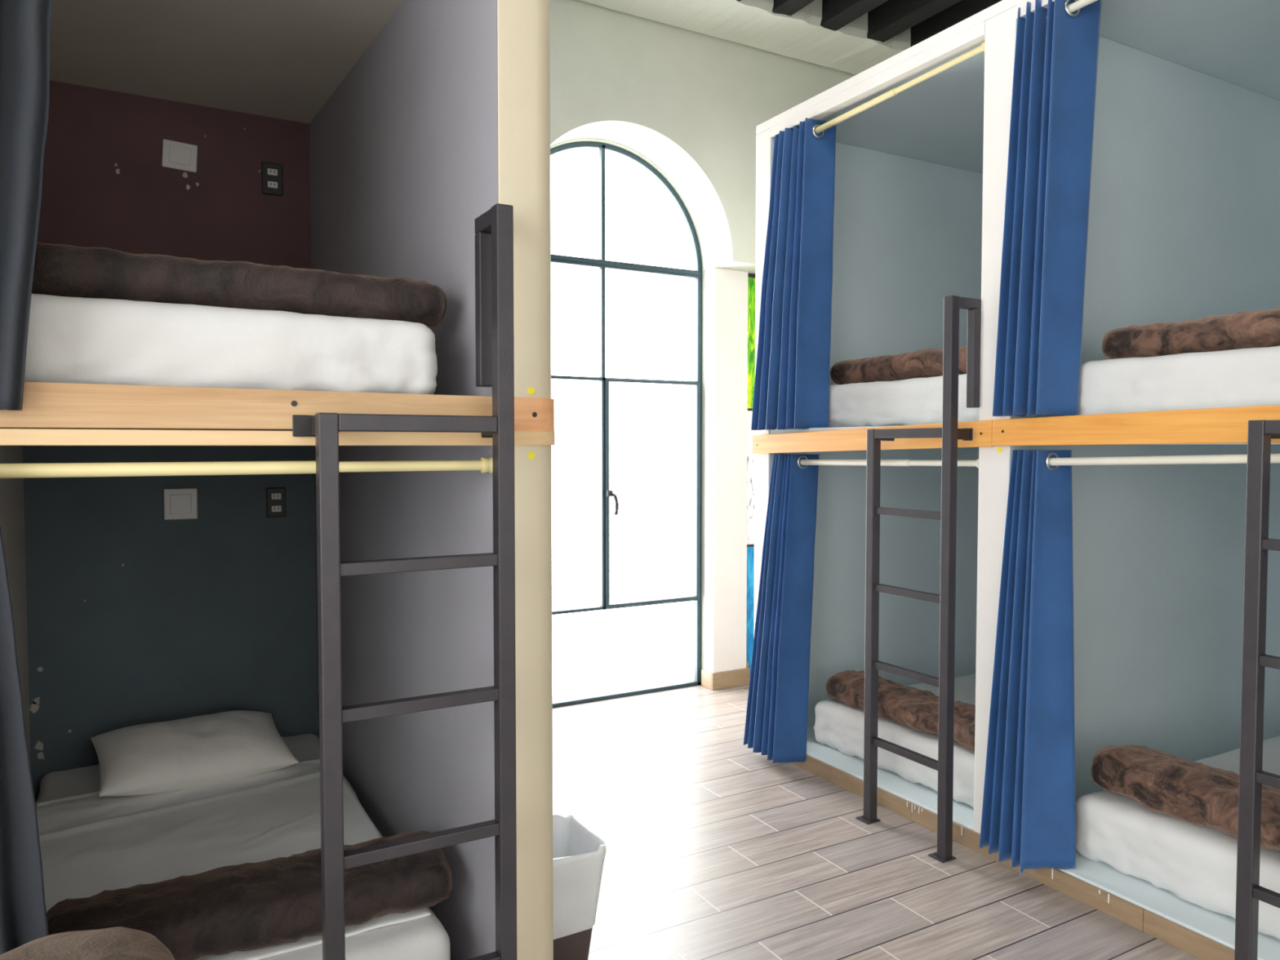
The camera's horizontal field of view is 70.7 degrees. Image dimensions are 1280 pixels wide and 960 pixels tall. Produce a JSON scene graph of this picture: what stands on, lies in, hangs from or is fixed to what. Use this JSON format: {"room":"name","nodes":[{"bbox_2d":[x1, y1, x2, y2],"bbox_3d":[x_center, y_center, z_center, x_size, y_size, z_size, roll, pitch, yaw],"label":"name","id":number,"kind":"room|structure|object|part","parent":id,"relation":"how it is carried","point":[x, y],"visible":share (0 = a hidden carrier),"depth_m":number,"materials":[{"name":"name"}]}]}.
{"room":"dormitory","nodes":[
{"label":"dormitory","id":0,"kind":"room"},
{"bbox_2d":[550,0,855,680],"bbox_3d":[-1.194,-0.729,4.476,7.150,4.020,0.550,-1,2,-29],"label":"wall","id":1,"kind":"structure","parent":0,"point":[691,104],"depth_m":5.05,"materials":[{"name":"paint"}]},
{"bbox_2d":[550,141,702,707],"bbox_3d":[-0.198,-0.313,5.087,1.326,3.143,0.095,-1,2,-29],"label":"window","id":2,"kind":"structure","parent":1,"relation":"in","point":[602,264],"depth_m":5.13,"materials":[{"name":"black metal"}]},
{"bbox_3d":[-0.155,0.129,5.104,0.069,0.142,0.033,0,2,1],"label":"handle","id":3,"kind":"part","parent":2,"relation":"part of","materials":[{"name":"black metal"}]},
{"bbox_2d":[703,267,747,673],"bbox_3d":[0.516,-0.003,5.436,0.245,2.497,0.110,-1,2,-29],"label":"wall pier","id":4,"kind":"object","parent":1,"relation":"attached to","point":[726,290],"visible":0.86,"depth_m":5.38,"materials":[{"name":"white paint"}]},
{"bbox_2d":[701,660,750,690],"bbox_3d":[0.520,1.175,5.474,0.275,0.140,0.125,-1,2,-29],"label":"baseboard","id":5,"kind":"object","parent":4,"relation":"attached to","point":[731,678],"visible":0.88,"depth_m":5.42,"materials":[{"name":"beige wood"}]},
{"bbox_2d":[579,0,911,75],"bbox_3d":[-0.950,-2.556,3.976,7.150,0.331,0.441,-1,2,-29],"label":"ceiling","id":6,"kind":"structure","parent":1,"relation":"attached to","point":[800,35],"depth_m":4.88,"materials":[{"name":"paint"}]},
{"bbox_2d":[746,274,755,671],"bbox_3d":[0.845,-0.014,5.632,0.504,2.465,0.052,-1,2,-29],"label":"painted panel","id":7,"kind":"object","parent":1,"relation":"attached to","point":[751,278],"visible":0.13,"depth_m":5.51,"materials":[{"name":"multicoloured paint"}]},
{"bbox_3d":[0.845,-0.014,5.632,0.504,2.465,0.052,-1,2,-29],"label":"frame","id":8,"kind":"part","parent":7,"relation":"part of","materials":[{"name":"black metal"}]},
{"bbox_2d":[552,675,1201,959],"bbox_3d":[0.388,1.435,1.756,7.150,0.100,6.980,-1,2,-29],"label":"floor","id":9,"kind":"structure","parent":0,"point":[717,849],"depth_m":3.11,"materials":[{"name":"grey wood"}]},
{"bbox_2d":[0,926,174,959],"bbox_3d":[-0.887,1.062,1.377,0.350,0.674,0.350,-1,2,-29],"label":"pouf","id":10,"kind":"object","parent":9,"relation":"on","point":[119,943],"visible":1,"depth_m":1.42,"materials":[{"name":"brown fabric"}]},
{"bbox_2d":[0,0,555,959],"bbox_3d":[-1.292,-0.132,2.579,1.491,2.970,1.894,-1,2,-29],"label":"bunk","id":11,"kind":"object","parent":9,"relation":"on","point":[393,126],"visible":0.66,"depth_m":2.84,"materials":[{"name":"grey paint"}]},
{"bbox_3d":[-1.747,-0.118,2.335,0.140,2.960,1.870,-1,2,-29],"label":"panel","id":12,"kind":"part","parent":11,"relation":"part of","materials":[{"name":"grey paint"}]},
{"bbox_2d":[0,0,53,410],"bbox_3d":[-1.212,-0.686,1.497,0.491,1.162,0.069,-1,2,-29],"label":"curtain","id":13,"kind":"object","parent":11,"relation":"hanging from","point":[24,24],"visible":1,"depth_m":1.57,"materials":[{"name":"grey fabric"}]},
{"bbox_3d":[-1.752,0.573,3.387,1.140,1.500,0.081,-1,2,-29],"label":"panel","id":14,"kind":"part","parent":11,"relation":"part of","materials":[{"name":"teal paint"}]},
{"bbox_3d":[-1.752,-0.906,3.331,1.140,1.460,0.081,-1,2,-29],"label":"panel","id":15,"kind":"part","parent":11,"relation":"part of","materials":[{"name":"red paint"}]},
{"bbox_2d":[161,138,197,173],"bbox_3d":[-1.685,-1.187,3.303,0.119,0.105,0.016,-1,2,-29],"label":"wall plate","id":16,"kind":"object","parent":11,"relation":"attached to","point":[176,155],"visible":1,"depth_m":3.30,"materials":[{"name":"white plastic"}]},
{"bbox_2d":[163,488,197,519],"bbox_3d":[-1.702,0.089,3.342,0.112,0.115,0.016,-1,2,-29],"label":"wall plate","id":17,"kind":"object","parent":11,"relation":"attached to","point":[178,503],"visible":1,"depth_m":3.34,"materials":[{"name":"white plastic"}]},
{"bbox_3d":[-1.235,-1.488,2.579,1.322,0.260,1.860,-1,2,-29],"label":"ceiling panel","id":18,"kind":"part","parent":11,"relation":"part of","materials":[{"name":"grey paint"}]},
{"bbox_2d":[24,293,437,394],"bbox_3d":[-1.260,-0.293,2.575,0.910,0.193,1.715,-1,2,-29],"label":"mattress","id":19,"kind":"object","parent":11,"relation":"on","point":[71,340],"visible":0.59,"depth_m":1.83,"materials":[{"name":"white fabric"}]},
{"bbox_2d":[31,242,446,327],"bbox_3d":[-0.899,-0.422,1.992,0.937,0.124,0.257,-1,3,-31],"label":"rolled blanket","id":20,"kind":"object","parent":19,"relation":"on","point":[60,269],"visible":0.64,"depth_m":1.89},
{"bbox_2d":[35,733,450,959],"bbox_3d":[-1.263,1.129,2.626,0.939,0.206,1.755,-1,2,-29],"label":"mattress","id":21,"kind":"object","parent":11,"relation":"on","point":[425,938],"visible":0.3,"depth_m":2.10,"materials":[{"name":"white fabric"}]},
{"bbox_2d":[35,757,431,959],"bbox_3d":[-1.203,1.025,2.508,0.885,0.017,1.281,-1,2,-29],"label":"sheet","id":22,"kind":"object","parent":21,"relation":"on","point":[91,844],"visible":0.56,"depth_m":2.62,"materials":[{"name":"grey fabric"}]},
{"bbox_2d":[90,710,298,796],"bbox_3d":[-1.536,0.932,3.109,0.592,0.190,0.416,-1,3,-34],"label":"pillow","id":23,"kind":"object","parent":22,"relation":"on","point":[202,750],"visible":0.99,"depth_m":3.00,"materials":[{"name":"fabric"}]},
{"bbox_2d":[46,830,452,959],"bbox_3d":[-0.885,0.977,2.092,0.877,0.146,0.286,-1,2,-26],"label":"rolled blanket","id":24,"kind":"object","parent":22,"relation":"on","point":[277,901],"visible":0.78,"depth_m":2.02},
{"bbox_3d":[-0.906,-0.081,1.738,1.335,0.030,0.038,-1,2,-29],"label":"edge trim","id":25,"kind":"part","parent":11,"relation":"part of","materials":[{"name":"beige wood"}]},
{"bbox_2d":[0,457,493,478],"bbox_3d":[-0.787,-0.025,1.836,1.033,0.038,0.036,-1,2,-29],"label":"curtain rod","id":26,"kind":"object","parent":11,"relation":"attached to","point":[29,470],"visible":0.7,"depth_m":1.79,"materials":[{"name":"beige metal"}]},
{"bbox_2d":[0,527,48,955],"bbox_3d":[-1.238,0.615,1.517,0.478,1.324,0.063,-1,2,-26],"label":"curtain","id":27,"kind":"object","parent":26,"relation":"hanging from","point":[23,911],"visible":0.94,"depth_m":1.59,"materials":[{"name":"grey fabric"}]},
{"bbox_2d":[262,161,283,195],"bbox_3d":[-1.410,-1.156,3.460,0.074,0.120,0.015,-1,2,-29],"label":"power outlet","id":28,"kind":"object","parent":11,"relation":"attached to","point":[272,173],"visible":1,"depth_m":3.46,"materials":[{"name":"black plastic"}]},
{"bbox_2d":[267,168,277,175],"bbox_3d":[-1.408,-1.180,3.455,0.036,0.024,0.004,-1,2,-29],"label":"socket","id":29,"kind":"object","parent":28,"relation":"attached to","point":[271,171],"depth_m":3.45,"materials":[{"name":"white plastic"}]},
{"bbox_2d":[267,181,277,188],"bbox_3d":[-1.408,-1.132,3.457,0.036,0.024,0.004,-1,2,-29],"label":"socket","id":30,"kind":"object","parent":28,"relation":"attached to","point":[271,184],"depth_m":3.46,"materials":[{"name":"white plastic"}]},
{"bbox_2d":[266,487,285,517],"bbox_3d":[-1.414,0.087,3.505,0.070,0.114,0.015,-1,2,-29],"label":"power outlet","id":31,"kind":"object","parent":11,"relation":"attached to","point":[275,497],"visible":1,"depth_m":3.50,"materials":[{"name":"black plastic"}]},
{"bbox_2d":[271,493,281,499],"bbox_3d":[-1.411,0.064,3.500,0.036,0.024,0.004,-1,2,-29],"label":"socket","id":32,"kind":"object","parent":31,"relation":"attached to","point":[273,495],"depth_m":3.50,"materials":[{"name":"white plastic"}]},
{"bbox_2d":[271,505,281,511],"bbox_3d":[-1.411,0.112,3.502,0.036,0.024,0.004,-1,2,-29],"label":"socket","id":33,"kind":"object","parent":31,"relation":"attached to","point":[274,508],"depth_m":3.50,"materials":[{"name":"white plastic"}]},
{"bbox_3d":[-0.764,-0.139,2.886,0.252,2.960,1.878,-1,2,-29],"label":"panel","id":34,"kind":"part","parent":11,"relation":"part of","materials":[{"name":"grey paint"}]},
{"bbox_3d":[-0.284,-0.116,2.146,0.148,2.970,0.120,-1,2,-29],"label":"post","id":35,"kind":"part","parent":11,"relation":"part of","materials":[{"name":"beige paint"}]},
{"bbox_2d":[527,386,534,394],"bbox_3d":[-0.253,-0.207,2.091,0.018,0.018,0.005,-1,2,-29],"label":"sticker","id":36,"kind":"object","parent":11,"relation":"on","point":[531,390],"depth_m":2.09,"materials":[{"name":"yellow paper"}]},
{"bbox_2d":[528,451,535,459],"bbox_3d":[-0.253,-0.057,2.097,0.018,0.018,0.005,-1,2,-29],"label":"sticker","id":37,"kind":"object","parent":11,"relation":"attached to","point":[531,455],"depth_m":2.10,"materials":[{"name":"yellow paper"}]},
{"bbox_3d":[-0.280,-0.099,2.144,0.157,0.032,0.127,-1,2,-29],"label":"post band trim","id":38,"kind":"part","parent":11,"relation":"part of","materials":[{"name":"beige wood"}]},
{"bbox_2d":[292,203,516,959],"bbox_3d":[-0.490,0.396,1.917,0.443,1.965,0.168,-1,2,-29],"label":"ladder","id":39,"kind":"object","parent":9,"relation":"on","point":[494,228],"visible":1,"depth_m":1.91,"materials":[{"name":"grey metal"}]},
{"bbox_3d":[-0.616,0.623,1.801,0.038,1.511,0.038,-1,2,-29],"label":"post","id":40,"kind":"part","parent":39,"relation":"part of","materials":[{"name":"grey metal"}]},
{"bbox_3d":[-0.333,-0.400,2.008,0.034,0.379,0.113,-1,2,-29],"label":"grab handle","id":41,"kind":"part","parent":39,"relation":"part of","materials":[{"name":"grey metal"}]},
{"bbox_3d":[-0.296,0.392,1.973,0.038,1.961,0.038,-1,2,-29],"label":"post","id":42,"kind":"part","parent":39,"relation":"part of","materials":[{"name":"grey metal"}]},
{"bbox_2d":[553,927,592,959],"bbox_3d":[-0.251,1.192,2.567,0.224,0.325,0.264,-1,2,-29],"label":"waste bin","id":43,"kind":"object","parent":9,"relation":"on","point":[575,946],"visible":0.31,"depth_m":2.49,"materials":[{"name":"brown plastic"}]},
{"bbox_2d":[552,813,606,939],"bbox_3d":[-0.251,1.164,2.566,0.234,0.321,0.274,-1,2,-29],"label":"liner","id":44,"kind":"object","parent":43,"relation":"in","point":[579,854],"visible":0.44,"depth_m":2.48,"materials":[{"name":"white plastic"}]},
{"bbox_2d":[855,295,981,862],"bbox_3d":[1.017,0.342,3.334,0.168,1.965,0.443,-1,2,-29],"label":"ladder","id":45,"kind":"object","parent":9,"relation":"on","point":[949,433],"visible":1,"depth_m":3.16,"materials":[{"name":"black metal"}]},
{"bbox_3d":[0.885,1.315,3.501,0.068,0.009,0.066,-1,2,-29],"label":"foot plate","id":46,"kind":"part","parent":45,"relation":"part of","materials":[{"name":"grey metal"}]},
{"bbox_3d":[0.892,0.561,3.467,0.038,1.511,0.038,-1,2,-29],"label":"post","id":47,"kind":"part","parent":45,"relation":"part of","materials":[{"name":"grey metal"}]},
{"bbox_3d":[1.066,1.327,3.182,0.068,0.009,0.066,-1,2,-29],"label":"foot plate","id":48,"kind":"part","parent":45,"relation":"part of","materials":[{"name":"grey metal"}]},
{"bbox_3d":[1.073,0.348,3.139,0.038,1.961,0.038,-1,2,-29],"label":"post","id":49,"kind":"part","parent":45,"relation":"part of","materials":[{"name":"grey metal"}]},
{"bbox_3d":[1.137,-0.443,3.146,0.113,0.379,0.034,-1,2,-29],"label":"grab handle","id":50,"kind":"part","parent":45,"relation":"part of","materials":[{"name":"grey metal"}]},
{"bbox_2d":[752,0,1279,959],"bbox_3d":[2.119,-0.173,3.640,2.085,2.972,2.770,-1,2,-29],"label":"bunk","id":51,"kind":"object","parent":9,"relation":"on","point":[1184,222],"visible":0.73,"depth_m":3.62,"materials":[{"name":"white paint"}]},
{"bbox_3d":[1.476,-0.196,4.802,2.060,2.930,0.115,-1,2,-29],"label":"panel","id":52,"kind":"part","parent":51,"relation":"part of","materials":[{"name":"white paint"}]},
{"bbox_3d":[0.926,-1.597,3.679,0.050,0.045,1.205,-1,2,-29],"label":"header panel","id":53,"kind":"part","parent":51,"relation":"part of","materials":[{"name":"white paint"}]},
{"bbox_2d":[800,458,978,467],"bbox_3d":[0.939,-0.072,3.744,0.035,0.049,1.201,-1,2,-29],"label":"curtain rod","id":54,"kind":"object","parent":51,"relation":"attached to","point":[803,462],"visible":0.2,"depth_m":3.62,"materials":[{"name":"white metal"}]},
{"bbox_2d":[743,453,819,763],"bbox_3d":[0.671,0.568,4.135,0.291,1.371,0.304,-1,2,-21],"label":"curtain","id":55,"kind":"object","parent":54,"relation":"hanging from","point":[777,712],"visible":0.99,"depth_m":4.08,"materials":[{"name":"blue fabric"}]},
{"bbox_2d":[813,673,975,808],"bbox_3d":[1.855,1.117,4.210,1.872,0.202,1.033,-1,2,-29],"label":"mattress","id":56,"kind":"object","parent":51,"relation":"on","point":[839,726],"visible":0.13,"depth_m":3.80,"materials":[{"name":"white fabric"}]},
{"bbox_2d":[825,670,975,750],"bbox_3d":[1.190,0.970,3.842,0.299,0.137,0.977,-1,2,-29],"label":"rolled blanket","id":57,"kind":"object","parent":56,"relation":"on","point":[916,708],"visible":0.58,"depth_m":3.80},
{"bbox_2d":[814,41,984,133],"bbox_3d":[0.939,-1.537,3.689,0.035,0.065,1.202,-1,2,-29],"label":"curtain rod","id":58,"kind":"object","parent":51,"relation":"attached to","point":[980,49],"visible":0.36,"depth_m":3.54,"materials":[{"name":"beige metal"}]},
{"bbox_2d":[751,117,836,430],"bbox_3d":[0.693,-0.910,4.119,0.214,1.361,0.369,-1,2,-29],"label":"curtain","id":59,"kind":"object","parent":58,"relation":"hanging from","point":[792,382],"visible":1,"depth_m":4.01,"materials":[{"name":"blue fabric"}]},
{"bbox_2d":[828,373,979,427],"bbox_3d":[1.855,-0.337,4.157,1.875,0.201,1.010,-1,2,-29],"label":"mattress","id":60,"kind":"object","parent":51,"relation":"on","point":[914,401],"visible":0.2,"depth_m":3.71,"materials":[{"name":"white fabric"}]},
{"bbox_2d":[830,345,967,384],"bbox_3d":[1.212,-0.483,3.794,0.264,0.133,1.017,-1,2,-29],"label":"rolled blanket","id":61,"kind":"object","parent":60,"relation":"on","point":[924,363],"visible":0.56,"depth_m":3.80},
{"bbox_2d":[997,447,1002,452],"bbox_3d":[1.245,-0.104,3.120,0.004,0.020,0.019,-1,2,-29],"label":"light","id":62,"kind":"object","parent":51,"relation":"attached to","point":[999,449],"depth_m":3.12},
{"bbox_2d":[791,755,1234,959],"bbox_3d":[1.255,1.299,3.142,0.014,0.067,2.654,-1,2,-29],"label":"baseboard","id":63,"kind":"structure","parent":51,"relation":"attached to","point":[1200,946],"depth_m":2.90,"materials":[{"name":"beige wood"}]},
{"bbox_3d":[2.129,-1.637,3.591,2.060,0.042,2.770,-1,2,-29],"label":"ceiling panel","id":64,"kind":"part","parent":51,"relation":"part of","materials":[{"name":"white paint"}]},
{"bbox_2d":[979,449,1075,875],"bbox_3d":[1.306,0.590,3.013,0.272,1.379,0.229,0,2,3],"label":"curtain","id":65,"kind":"object","parent":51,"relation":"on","point":[1028,818],"visible":1,"depth_m":2.98,"materials":[{"name":"blue fabric"}]},
{"bbox_3d":[1.579,-1.554,2.525,0.050,0.045,1.190,-1,2,-29],"label":"header panel","id":66,"kind":"part","parent":51,"relation":"part of","materials":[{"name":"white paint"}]},
{"bbox_2d":[992,0,1102,416],"bbox_3d":[1.350,-0.896,3.001,0.234,1.366,0.220,-1,2,-29],"label":"curtain","id":67,"kind":"object","parent":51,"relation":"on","point":[1038,350],"visible":0.99,"depth_m":2.94,"materials":[{"name":"blue fabric"}]},
{"bbox_2d":[1046,0,1097,19],"bbox_3d":[1.592,-1.505,2.534,0.035,0.042,1.186,-1,2,-29],"label":"curtain rod","id":68,"kind":"object","parent":51,"relation":"attached to","point":[1079,4],"visible":0.18,"depth_m":2.87,"materials":[{"name":"white metal"}]},
{"bbox_3d":[2.129,-0.152,3.647,2.060,2.930,0.130,-1,2,-29],"label":"divider panel","id":69,"kind":"part","parent":51,"relation":"part of","materials":[{"name":"white paint"}]},
{"bbox_2d":[1048,453,1279,466],"bbox_3d":[1.592,-0.058,2.588,0.035,0.069,1.187,-1,2,-29],"label":"curtain rod","id":70,"kind":"object","parent":51,"relation":"attached to","point":[1241,458],"visible":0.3,"depth_m":2.67,"materials":[{"name":"white metal"}]},
{"bbox_2d":[1074,346,1279,415],"bbox_3d":[2.496,-0.297,3.016,1.878,0.206,1.038,-1,2,-29],"label":"mattress","id":71,"kind":"object","parent":51,"relation":"on","point":[1241,377],"visible":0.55,"depth_m":2.69,"materials":[{"name":"white fabric"}]},
{"bbox_2d":[1102,307,1279,359],"bbox_3d":[1.865,-0.442,2.642,0.267,0.126,0.987,-1,2,-29],"label":"rolled blanket","id":72,"kind":"object","parent":71,"relation":"on","point":[1259,328],"visible":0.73,"depth_m":2.73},
{"bbox_2d":[1075,735,1279,941],"bbox_3d":[2.502,1.155,3.062,1.874,0.212,1.014,-1,2,-29],"label":"mattress","id":73,"kind":"object","parent":51,"relation":"on","point":[1197,864],"visible":0.6,"depth_m":2.78,"materials":[{"name":"white fabric"}]},
{"bbox_2d":[1090,744,1279,850],"bbox_3d":[1.863,0.994,2.718,0.320,0.156,0.957,-1,2,-29],"label":"rolled blanket","id":74,"kind":"object","parent":73,"relation":"on","point":[1199,793],"visible":0.93,"depth_m":2.81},
{"bbox_2d":[1234,419,1279,959],"bbox_3d":[1.681,0.387,2.159,0.168,1.965,0.443,-1,2,-29],"label":"ladder","id":75,"kind":"object","parent":9,"relation":"on","point":[1255,660],"visible":1,"depth_m":2.28,"materials":[{"name":"black metal"}]},
{"bbox_3d":[0.388,-2.682,1.602,7.150,0.100,6.980,-1,2,-29],"label":"ceiling","id":76,"kind":"structure","parent":0,"visible":0},
{"bbox_2d":[772,0,814,15],"bbox_3d":[2.213,-2.488,2.101,0.120,0.305,6.020,-1,2,-29],"label":"ceiling beam","id":77,"kind":"structure","parent":76,"relation":"attached to","point":[788,7],"depth_m":4.63,"materials":[{"name":"black wood"}]},
{"bbox_2d":[820,0,888,31],"bbox_3d":[2.495,-2.494,2.260,0.120,0.305,6.020,-1,2,-29],"label":"ceiling beam","id":78,"kind":"structure","parent":76,"relation":"attached to","point":[836,14],"depth_m":4.73,"materials":[{"name":"black wood"}]},
{"bbox_2d":[866,0,961,42],"bbox_3d":[2.777,-2.500,2.420,0.120,0.305,6.020,-1,2,-29],"label":"ceiling beam","id":79,"kind":"structure","parent":76,"relation":"attached to","point":[891,18],"depth_m":4.81,"materials":[{"name":"black wood"}]},
{"bbox_2d":[910,0,1002,47],"bbox_3d":[3.060,-2.506,2.579,0.120,0.305,6.020,-1,2,-29],"label":"ceiling beam","id":80,"kind":"structure","parent":76,"relation":"attached to","point":[962,10],"depth_m":4.91,"materials":[{"name":"black wood"}]}
]}

